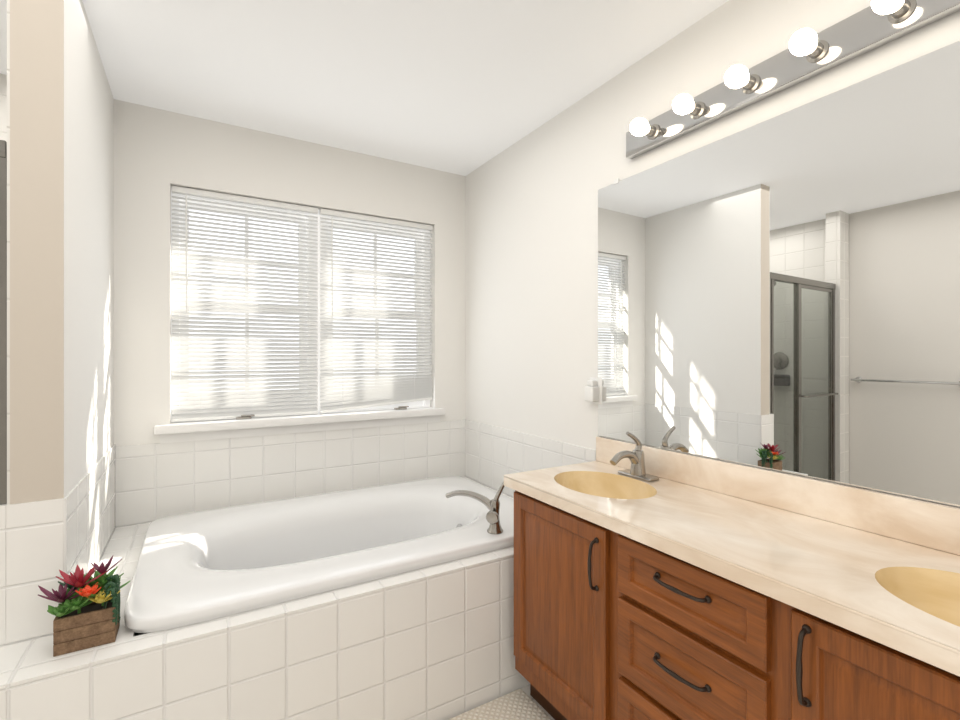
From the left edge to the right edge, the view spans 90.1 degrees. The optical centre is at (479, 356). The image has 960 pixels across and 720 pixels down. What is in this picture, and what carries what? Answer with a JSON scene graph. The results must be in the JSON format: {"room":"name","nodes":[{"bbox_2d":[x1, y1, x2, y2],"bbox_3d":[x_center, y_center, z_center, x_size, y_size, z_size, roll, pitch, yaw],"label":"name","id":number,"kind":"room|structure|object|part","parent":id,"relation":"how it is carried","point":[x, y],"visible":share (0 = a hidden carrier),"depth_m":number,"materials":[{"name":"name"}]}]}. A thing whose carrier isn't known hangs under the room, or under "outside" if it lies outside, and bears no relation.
{"room":"bathroom","nodes":[
{"label":"bathroom","id":0,"kind":"room"},
{"bbox_2d":[10,0,113,503],"bbox_3d":[-1.441,0.073,1.704,0.110,2.440,0.940,0,0,-31],"label":"wall","id":1,"kind":"structure","parent":0,"point":[62,100],"depth_m":1.32,"materials":[{"name":"white paint"}]},
{"bbox_2d":[0,503,6,646],"bbox_3d":[-1.298,0.844,1.303,0.040,0.899,0.116,0,0,-31],"label":"wall tile","id":2,"kind":"structure","parent":1,"relation":"attached to","point":[2,506],"depth_m":1.26,"materials":[{"name":"white tile"}]},
{"bbox_2d":[7,0,9,504],"bbox_3d":[-1.490,0.073,1.672,0.006,2.440,0.934,0,0,-31],"label":"shower wall tile","id":3,"kind":"structure","parent":1,"relation":"attached to","point":[8,1],"depth_m":1.27,"materials":[{"name":"beige tile"}]},
{"bbox_2d":[6,498,66,644],"bbox_3d":[-1.200,0.844,1.297,0.122,0.899,0.006,0,0,-31],"label":"wall tiles","id":4,"kind":"structure","parent":1,"relation":"attached to","point":[36,532],"depth_m":1.29,"materials":[{"name":"white tile"}]},
{"bbox_2d":[64,444,114,596],"bbox_3d":[-1.392,0.844,1.733,0.006,0.899,0.940,0,0,-31],"label":"wall tile","id":5,"kind":"structure","parent":1,"relation":"attached to","point":[91,503],"depth_m":1.67,"materials":[{"name":"white tile"}]},
{"bbox_2d":[114,99,464,446],"bbox_3d":[-1.464,0.073,2.325,3.100,2.440,0.150,0,0,-31],"label":"wall","id":6,"kind":"structure","parent":0,"point":[142,187],"depth_m":2.33,"materials":[{"name":"white paint"}]},
{"bbox_2d":[0,74,6,141],"bbox_3d":[-2.242,0.073,1.772,1.185,2.440,0.006,0,0,-31],"label":"shower wall tile","id":7,"kind":"structure","parent":6,"relation":"attached to","point":[3,78],"depth_m":1.95,"materials":[{"name":"beige tile"}]},
{"bbox_2d":[154,407,445,434],"bbox_3d":[-0.874,0.338,2.599,1.476,0.040,0.120,0,0,-31],"label":"window sill","id":8,"kind":"structure","parent":6,"relation":"attached to","point":[256,422],"depth_m":2.48,"materials":[{"name":"white wood"}]},
{"bbox_2d":[160,415,439,442],"bbox_3d":[-0.866,0.381,2.585,1.436,0.046,0.012,0,0,-31],"label":"apron","id":9,"kind":"object","parent":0,"point":[234,433],"depth_m":2.50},
{"bbox_2d":[0,0,728,175],"bbox_3d":[-0.327,-1.197,0.412,3.400,0.100,4.600,0,0,-31],"label":"ceiling","id":10,"kind":"structure","parent":0,"point":[449,86],"depth_m":1.86,"materials":[{"name":"white paint"}]},
{"bbox_2d":[521,685,553,719],"bbox_3d":[-0.327,1.343,0.412,3.400,0.100,4.600,0,0,-31],"label":"floor","id":11,"kind":"structure","parent":0,"point":[526,689],"depth_m":1.81,"materials":[{"name":"tile"}]},
{"bbox_2d":[0,140,6,503],"bbox_3d":[-1.896,0.279,1.014,1.312,2.027,0.506,0,0,-5],"label":"shower enclosure","id":12,"kind":"object","parent":11,"relation":"on","point":[3,144],"visible":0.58,"depth_m":1.27,"materials":[{"name":"metal"}]},
{"bbox_2d":[0,476,529,719],"bbox_3d":[-0.642,0.903,2.050,1.952,0.778,1.144,0,0,-31],"label":"bathtub","id":13,"kind":"object","parent":11,"relation":"on","point":[395,601],"visible":0.94,"depth_m":1.59,"materials":[{"name":"tile"}]},
{"bbox_2d":[38,556,129,656],"bbox_3d":[-1.057,0.658,1.276,0.200,0.206,0.142,0,0,-31],"label":"planter box","id":14,"kind":"object","parent":13,"relation":"on","point":[90,620],"visible":1,"depth_m":1.26,"materials":[{"name":"brown wood"}]},
{"bbox_2d":[446,481,504,533],"bbox_3d":[-0.012,0.616,2.001,0.186,0.204,0.244,0,0,-31],"label":"faucet","id":15,"kind":"object","parent":13,"relation":"on","point":[490,524],"depth_m":1.96,"materials":[{"name":"silver metal"}]},
{"bbox_2d":[448,688,551,719],"bbox_3d":[0.019,1.284,1.249,0.850,0.015,0.886,0,0,-31],"label":"bath rug","id":16,"kind":"object","parent":11,"relation":"on","point":[515,705],"visible":1,"depth_m":1.73,"materials":[{"name":"beige fabric"}]},
{"bbox_2d":[504,432,959,719],"bbox_3d":[0.679,0.782,1.254,0.503,1.019,1.520,0,0,-31],"label":"vanity","id":17,"kind":"object","parent":11,"relation":"on","point":[694,587],"visible":1,"depth_m":1.18,"materials":[{"name":"brown wood"}]},
{"bbox_3d":[0.248,0.802,1.573,0.019,0.602,0.460,0,0,-31],"label":"door","id":18,"kind":"part","parent":17,"relation":"part of","materials":[{"name":"brown wood"}]},
{"bbox_3d":[0.326,0.608,1.390,0.034,0.157,0.017,0,0,-31],"label":"handle","id":19,"kind":"part","parent":17,"relation":"part of","materials":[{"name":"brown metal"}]},
{"bbox_2d":[554,471,656,498],"bbox_3d":[0.427,0.502,1.664,0.290,0.119,0.390,0,0,-31],"label":"sink","id":20,"kind":"object","parent":17,"relation":"in","point":[590,484],"depth_m":1.78,"materials":[{"name":"ceramic"}]},
{"bbox_2d":[610,432,658,481],"bbox_3d":[0.533,0.357,1.728,0.162,0.170,0.150,0,0,-31],"label":"faucet","id":21,"kind":"object","parent":17,"relation":"on","point":[637,471],"depth_m":1.73,"materials":[{"name":"silver metal"}]},
{"bbox_3d":[0.492,1.000,1.162,0.019,0.207,0.403,0,0,-31],"label":"drawer","id":22,"kind":"part","parent":17,"relation":"part of","materials":[{"name":"brown wood"}]},
{"bbox_3d":[0.475,0.764,1.154,0.034,0.017,0.157,0,0,-31],"label":"handle","id":23,"kind":"part","parent":17,"relation":"part of","materials":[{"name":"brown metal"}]},
{"bbox_3d":[0.475,0.560,1.154,0.034,0.017,0.157,0,0,-31],"label":"handle","id":24,"kind":"part","parent":17,"relation":"part of","materials":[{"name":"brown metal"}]},
{"bbox_3d":[0.492,0.774,1.162,0.019,0.207,0.403,0,0,-31],"label":"drawer","id":25,"kind":"part","parent":17,"relation":"part of","materials":[{"name":"brown wood"}]},
{"bbox_3d":[0.492,0.576,1.162,0.019,0.155,0.403,0,0,-31],"label":"drawer","id":26,"kind":"part","parent":17,"relation":"part of","materials":[{"name":"brown wood"}]},
{"bbox_2d":[506,461,959,649],"bbox_3d":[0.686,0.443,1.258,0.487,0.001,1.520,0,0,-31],"label":"countertop","id":27,"kind":"structure","parent":17,"relation":"on","point":[839,563],"depth_m":1.14,"materials":[{"name":"beige stone"}]},
{"bbox_3d":[0.521,0.538,1.154,0.020,0.110,1.490,0,0,-31],"label":"rail","id":28,"kind":"part","parent":17,"relation":"part of","materials":[{"name":"brown wood"}]},
{"bbox_3d":[0.612,0.593,0.909,0.034,0.157,0.017,0,0,-31],"label":"handle","id":29,"kind":"part","parent":17,"relation":"part of","materials":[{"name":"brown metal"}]},
{"bbox_3d":[0.745,0.802,0.737,0.019,0.602,0.493,0,0,-31],"label":"door","id":30,"kind":"part","parent":17,"relation":"part of","materials":[{"name":"brown wood"}]},
{"bbox_2d":[875,567,959,626],"bbox_3d":[0.926,0.502,0.825,0.290,0.119,0.390,0,0,-31],"label":"sink","id":31,"kind":"object","parent":17,"relation":"in","point":[930,593],"depth_m":0.98,"materials":[{"name":"ceramic"}]},
{"bbox_2d":[465,0,959,507],"bbox_3d":[1.070,0.073,1.242,0.150,2.440,4.600,0,0,-31],"label":"wall","id":32,"kind":"structure","parent":0,"point":[531,210],"depth_m":2.18,"materials":[{"name":"white paint"}]},
{"bbox_2d":[465,419,595,497],"bbox_3d":[0.201,0.849,2.552,0.006,0.889,1.160,0,0,-31],"label":"wall tile","id":33,"kind":"structure","parent":32,"relation":"attached to","point":[492,453],"depth_m":2.63,"materials":[{"name":"white tile"}]},
{"bbox_2d":[585,378,601,404],"bbox_3d":[0.479,0.150,2.039,0.048,0.115,0.075,0,0,-31],"label":"outlet plate","id":34,"kind":"object","parent":32,"relation":"attached to","point":[593,390],"visible":1,"depth_m":2.02,"materials":[{"name":"white plastic"}]},
{"bbox_2d":[596,436,959,555],"bbox_3d":[0.886,0.391,1.377,0.021,0.103,1.520,0,0,-31],"label":"backsplash","id":35,"kind":"structure","parent":32,"relation":"attached to","point":[936,526],"depth_m":1.31,"materials":[{"name":"stone"}]},
{"bbox_2d":[598,41,959,506],"bbox_3d":[0.892,-0.191,1.384,0.007,1.057,1.522,0,0,-31],"label":"mirror","id":36,"kind":"object","parent":32,"relation":"attached to","point":[781,293],"visible":1,"depth_m":1.34,"materials":[{"name":"silver mirror"}]},
{"bbox_2d":[626,0,959,158],"bbox_3d":[0.848,-0.825,1.328,0.139,0.100,1.220,0,0,-31],"label":"sconce","id":37,"kind":"object","parent":32,"relation":"attached to","point":[809,54],"visible":1,"depth_m":1.35,"materials":[{"name":"silver metal"}]},
{"bbox_3d":[0.576,-0.823,1.723,0.075,0.060,0.060,0,0,-31],"label":"bulb","id":38,"kind":"part","parent":37,"relation":"part of","materials":[{"name":"white glass"}]},
{"bbox_2d":[645,124,659,139],"bbox_3d":[0.622,-0.823,1.750,0.036,0.054,0.054,0,0,-31],"label":"socket","id":39,"kind":"object","parent":37,"relation":"attached to","point":[653,133],"depth_m":1.74,"materials":[{"name":"silver metal"}]},
{"bbox_3d":[0.668,-0.823,1.568,0.075,0.060,0.060,0,0,-31],"label":"bulb","id":40,"kind":"part","parent":37,"relation":"part of","materials":[{"name":"white glass"}]},
{"bbox_2d":[689,101,704,118],"bbox_3d":[0.714,-0.823,1.596,0.036,0.054,0.054,0,0,-31],"label":"socket","id":41,"kind":"object","parent":37,"relation":"attached to","point":[698,110],"depth_m":1.59,"materials":[{"name":"silver metal"}]},
{"bbox_3d":[0.760,-0.823,1.413,0.075,0.060,0.060,0,0,-31],"label":"bulb","id":42,"kind":"part","parent":37,"relation":"part of","materials":[{"name":"white glass"}]},
{"bbox_2d":[741,74,759,93],"bbox_3d":[0.806,-0.823,1.441,0.036,0.054,0.054,0,0,-31],"label":"socket","id":43,"kind":"object","parent":37,"relation":"attached to","point":[752,86],"depth_m":1.43,"materials":[{"name":"silver metal"}]},
{"bbox_3d":[0.852,-0.823,1.259,0.075,0.060,0.060,0,0,-31],"label":"bulb","id":44,"kind":"part","parent":37,"relation":"part of","materials":[{"name":"white glass"}]},
{"bbox_2d":[806,40,828,62],"bbox_3d":[0.898,-0.823,1.286,0.036,0.054,0.054,0,0,-31],"label":"socket","id":45,"kind":"object","parent":37,"relation":"attached to","point":[820,54],"depth_m":1.28,"materials":[{"name":"silver metal"}]},
{"bbox_3d":[0.944,-0.823,1.104,0.075,0.060,0.060,0,0,-31],"label":"bulb","id":46,"kind":"part","parent":37,"relation":"part of","materials":[{"name":"white glass"}]},
{"bbox_2d":[887,0,916,23],"bbox_3d":[0.990,-0.823,1.131,0.036,0.054,0.054,0,0,-31],"label":"socket","id":47,"kind":"object","parent":37,"relation":"attached to","point":[907,12],"depth_m":1.13,"materials":[{"name":"silver metal"}]},
{"label":"outside","id":48,"kind":"structure","parent":0,"visible":0},
{"bbox_2d":[189,210,415,392],"bbox_3d":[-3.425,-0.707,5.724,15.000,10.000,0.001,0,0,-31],"label":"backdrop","id":49,"kind":"structure","parent":48,"point":[189,210],"depth_m":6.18,"materials":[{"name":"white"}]},
{"bbox_3d":[-0.903,0.825,2.658,1.366,0.935,0.150,0,0,-31],"label":"wall","id":50,"kind":"structure","parent":0,"visible":0},
{"bbox_2d":[115,420,464,527],"bbox_3d":[-0.862,0.849,2.591,1.781,0.889,0.006,0,0,-31],"label":"wall tile","id":51,"kind":"structure","parent":50,"relation":"attached to","point":[155,481],"depth_m":2.46,"materials":[{"name":"white tile"}]},
{"bbox_2d":[171,191,432,421],"bbox_3d":[-0.907,-0.227,2.664,1.364,1.167,0.126,0,0,-31],"label":"window blind","id":52,"kind":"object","parent":50,"relation":"in","point":[406,385],"depth_m":2.56,"materials":[{"name":"white plastic"}]},
{"bbox_3d":[-1.491,-0.227,2.346,0.034,1.167,0.075,0,0,-31],"label":"frame","id":53,"kind":"part","parent":52,"relation":"part of","materials":[{"name":"white plastic"}]},
{"bbox_3d":[-1.470,-0.501,2.384,0.039,0.550,0.028,0,0,-31],"label":"window sash","id":54,"kind":"part","parent":52,"relation":"part of","materials":[{"name":"white plastic"}]},
{"bbox_3d":[-1.455,0.021,2.358,0.039,0.574,0.028,0,0,-31],"label":"window sash","id":55,"kind":"part","parent":52,"relation":"part of","materials":[{"name":"white plastic"}]},
{"bbox_2d":[185,195,187,311],"bbox_3d":[-1.403,-0.489,2.289,0.010,0.560,0.008,0,0,-31],"label":"blind wand","id":56,"kind":"object","parent":52,"relation":"attached to","point":[185,195],"visible":1,"depth_m":2.29,"materials":[{"name":"white plastic"}]},
{"bbox_3d":[-1.346,-0.501,2.457,0.250,0.018,0.016,0,0,-31],"label":"horizontal window sash muntin","id":57,"kind":"part","parent":52,"relation":"part of","materials":[{"name":"white plastic"}]},
{"bbox_3d":[-1.331,0.021,2.432,0.250,0.018,0.016,0,0,-31],"label":"horizontal window sash muntin","id":58,"kind":"part","parent":52,"relation":"part of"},
{"bbox_3d":[-1.231,-0.756,2.526,0.518,0.040,0.028,0,0,-31],"label":"window sash","id":59,"kind":"part","parent":52,"relation":"part of","materials":[{"name":"white plastic"}]},
{"bbox_2d":[171,186,317,213],"bbox_3d":[-1.177,-0.793,2.448,0.673,0.028,0.032,0,0,-31],"label":"blind headrail","id":60,"kind":"object","parent":52,"relation":"attached to","point":[175,189],"visible":1,"depth_m":2.42,"materials":[{"name":"white plastic"}]},
{"bbox_3d":[-1.177,0.306,2.448,0.673,0.016,0.024,0,0,-31],"label":"left window blind bottom rail","id":61,"kind":"part","parent":52,"relation":"part of","materials":[{"name":"white plastic"}]},
{"bbox_3d":[-1.215,0.253,2.500,0.518,0.110,0.028,0,0,-31],"label":"window sash","id":62,"kind":"part","parent":52,"relation":"part of","materials":[{"name":"white plastic"}]},
{"bbox_3d":[-1.215,-0.246,2.500,0.518,0.040,0.028,0,0,-31],"label":"window sash","id":63,"kind":"part","parent":52,"relation":"part of","materials":[{"name":"white plastic"}]},
{"bbox_2d":[236,414,254,419],"bbox_3d":[-1.190,0.308,2.426,0.085,0.020,0.035,0,0,-31],"label":"lock","id":64,"kind":"object","parent":52,"relation":"attached to","point":[242,416],"visible":1,"depth_m":2.41,"materials":[{"name":"silver metal"}]},
{"bbox_3d":[-1.231,-0.506,2.526,0.018,0.460,0.016,0,0,-31],"label":"vertical window sash muntin","id":65,"kind":"part","parent":52,"relation":"part of","materials":[{"name":"white plastic"}]},
{"bbox_3d":[-1.215,0.016,2.500,0.018,0.484,0.016,0,0,-31],"label":"vertical window sash muntin","id":66,"kind":"part","parent":52,"relation":"part of","materials":[{"name":"white plastic"}]},
{"bbox_3d":[-1.115,-0.501,2.594,0.250,0.018,0.016,0,0,-31],"label":"horizontal window sash muntin","id":67,"kind":"part","parent":52,"relation":"part of","materials":[{"name":"white plastic"}]},
{"bbox_3d":[-1.100,0.021,2.568,0.250,0.018,0.016,0,0,-31],"label":"horizontal window sash muntin","id":68,"kind":"part","parent":52,"relation":"part of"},
{"bbox_3d":[-0.920,-0.793,2.686,1.296,0.034,0.075,0,0,-31],"label":"window frame","id":69,"kind":"part","parent":52,"relation":"part of","materials":[{"name":"white plastic"}]},
{"bbox_3d":[-0.991,-0.501,2.668,0.039,0.550,0.028,0,0,-31],"label":"window sash","id":70,"kind":"part","parent":52,"relation":"part of","materials":[{"name":"white plastic"}]},
{"bbox_3d":[-0.976,0.021,2.642,0.039,0.574,0.028,0,0,-31],"label":"window sash","id":71,"kind":"part","parent":52,"relation":"part of","materials":[{"name":"white plastic"}]},
{"bbox_2d":[306,214,327,411],"bbox_3d":[-0.915,-0.234,2.677,0.100,1.084,0.095,0,0,-31],"label":"window mullion","id":72,"kind":"object","parent":52,"relation":"attached to","point":[318,216],"depth_m":2.64,"materials":[{"name":"white wood"}]},
{"bbox_3d":[-0.870,-0.501,2.740,0.039,0.550,0.028,0,0,-31],"label":"window sash","id":73,"kind":"part","parent":52,"relation":"part of","materials":[{"name":"white plastic"}]},
{"bbox_3d":[-0.855,0.021,2.714,0.039,0.574,0.028,0,0,-31],"label":"window sash","id":74,"kind":"part","parent":52,"relation":"part of","materials":[{"name":"white plastic"}]},
{"bbox_2d":[331,216,332,317],"bbox_3d":[-0.814,-0.489,2.639,0.010,0.560,0.008,0,0,-31],"label":"blind wand","id":75,"kind":"object","parent":52,"relation":"attached to","point":[331,216],"visible":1,"depth_m":2.63,"materials":[{"name":"white plastic"}]},
{"bbox_3d":[-0.746,-0.501,2.814,0.250,0.018,0.016,0,0,-31],"label":"horizontal window sash muntin","id":76,"kind":"part","parent":52,"relation":"part of","materials":[{"name":"white plastic"}]},
{"bbox_3d":[-0.920,0.333,2.686,1.296,0.049,0.075,0,0,-31],"label":"frame","id":77,"kind":"part","parent":52,"relation":"part of","materials":[{"name":"white plastic"}]},
{"bbox_3d":[-0.631,-0.756,2.882,0.518,0.040,0.028,0,0,-31],"label":"window sash","id":78,"kind":"part","parent":52,"relation":"part of","materials":[{"name":"white plastic"}]},
{"bbox_3d":[-0.631,-0.506,2.882,0.018,0.460,0.016,0,0,-31],"label":"vertical window sash muntin","id":79,"kind":"part","parent":52,"relation":"part of","materials":[{"name":"white plastic"}]},
{"bbox_3d":[-0.615,-0.246,2.856,0.518,0.040,0.028,0,0,-31],"label":"window sash","id":80,"kind":"part","parent":52,"relation":"part of","materials":[{"name":"white plastic"}]},
{"bbox_3d":[-0.615,0.253,2.856,0.518,0.110,0.028,0,0,-31],"label":"window sash","id":81,"kind":"part","parent":52,"relation":"part of","materials":[{"name":"white plastic"}]},
{"bbox_3d":[-0.588,-0.793,2.798,0.673,0.028,0.032,0,0,-31],"label":"right window blind head rail","id":82,"kind":"part","parent":52,"relation":"part of","materials":[{"name":"white plastic"}]},
{"bbox_3d":[-0.588,0.283,2.798,0.673,0.061,0.024,0,0,-31],"label":"right window blind bottom rail","id":83,"kind":"part","parent":52,"relation":"part of","materials":[{"name":"white plastic"}]},
{"bbox_3d":[-0.615,0.016,2.856,0.018,0.484,0.016,0,0,-31],"label":"vertical window sash muntin","id":84,"kind":"part","parent":52,"relation":"part of","materials":[{"name":"white plastic"}]},
{"bbox_3d":[-0.515,-0.501,2.951,0.250,0.018,0.016,0,0,-31],"label":"horizontal window sash muntin","id":85,"kind":"part","parent":52,"relation":"part of","materials":[{"name":"white plastic"}]},
{"bbox_2d":[394,406,408,409],"bbox_3d":[-0.468,0.308,2.855,0.085,0.020,0.035,0,0,-31],"label":"lock","id":86,"kind":"object","parent":52,"relation":"attached to","point":[398,407],"visible":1,"depth_m":2.84,"materials":[{"name":"silver metal"}]},
{"bbox_3d":[-0.396,-0.260,2.896,0.001,1.038,0.002,0,0,-31],"label":"blind cord","id":87,"kind":"part","parent":52,"relation":"part of","materials":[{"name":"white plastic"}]},
{"bbox_3d":[-0.391,-0.501,3.025,0.039,0.550,0.028,0,0,-31],"label":"window sash","id":88,"kind":"part","parent":52,"relation":"part of","materials":[{"name":"white plastic"}]},
{"bbox_3d":[-0.376,0.021,2.999,0.039,0.574,0.028,0,0,-31],"label":"window sash","id":89,"kind":"part","parent":52,"relation":"part of","materials":[{"name":"white plastic"}]},
{"bbox_3d":[-0.348,-0.227,3.025,0.034,1.167,0.075,0,0,-31],"label":"frame","id":90,"kind":"part","parent":52,"relation":"part of","materials":[{"name":"white plastic"}]}
]}

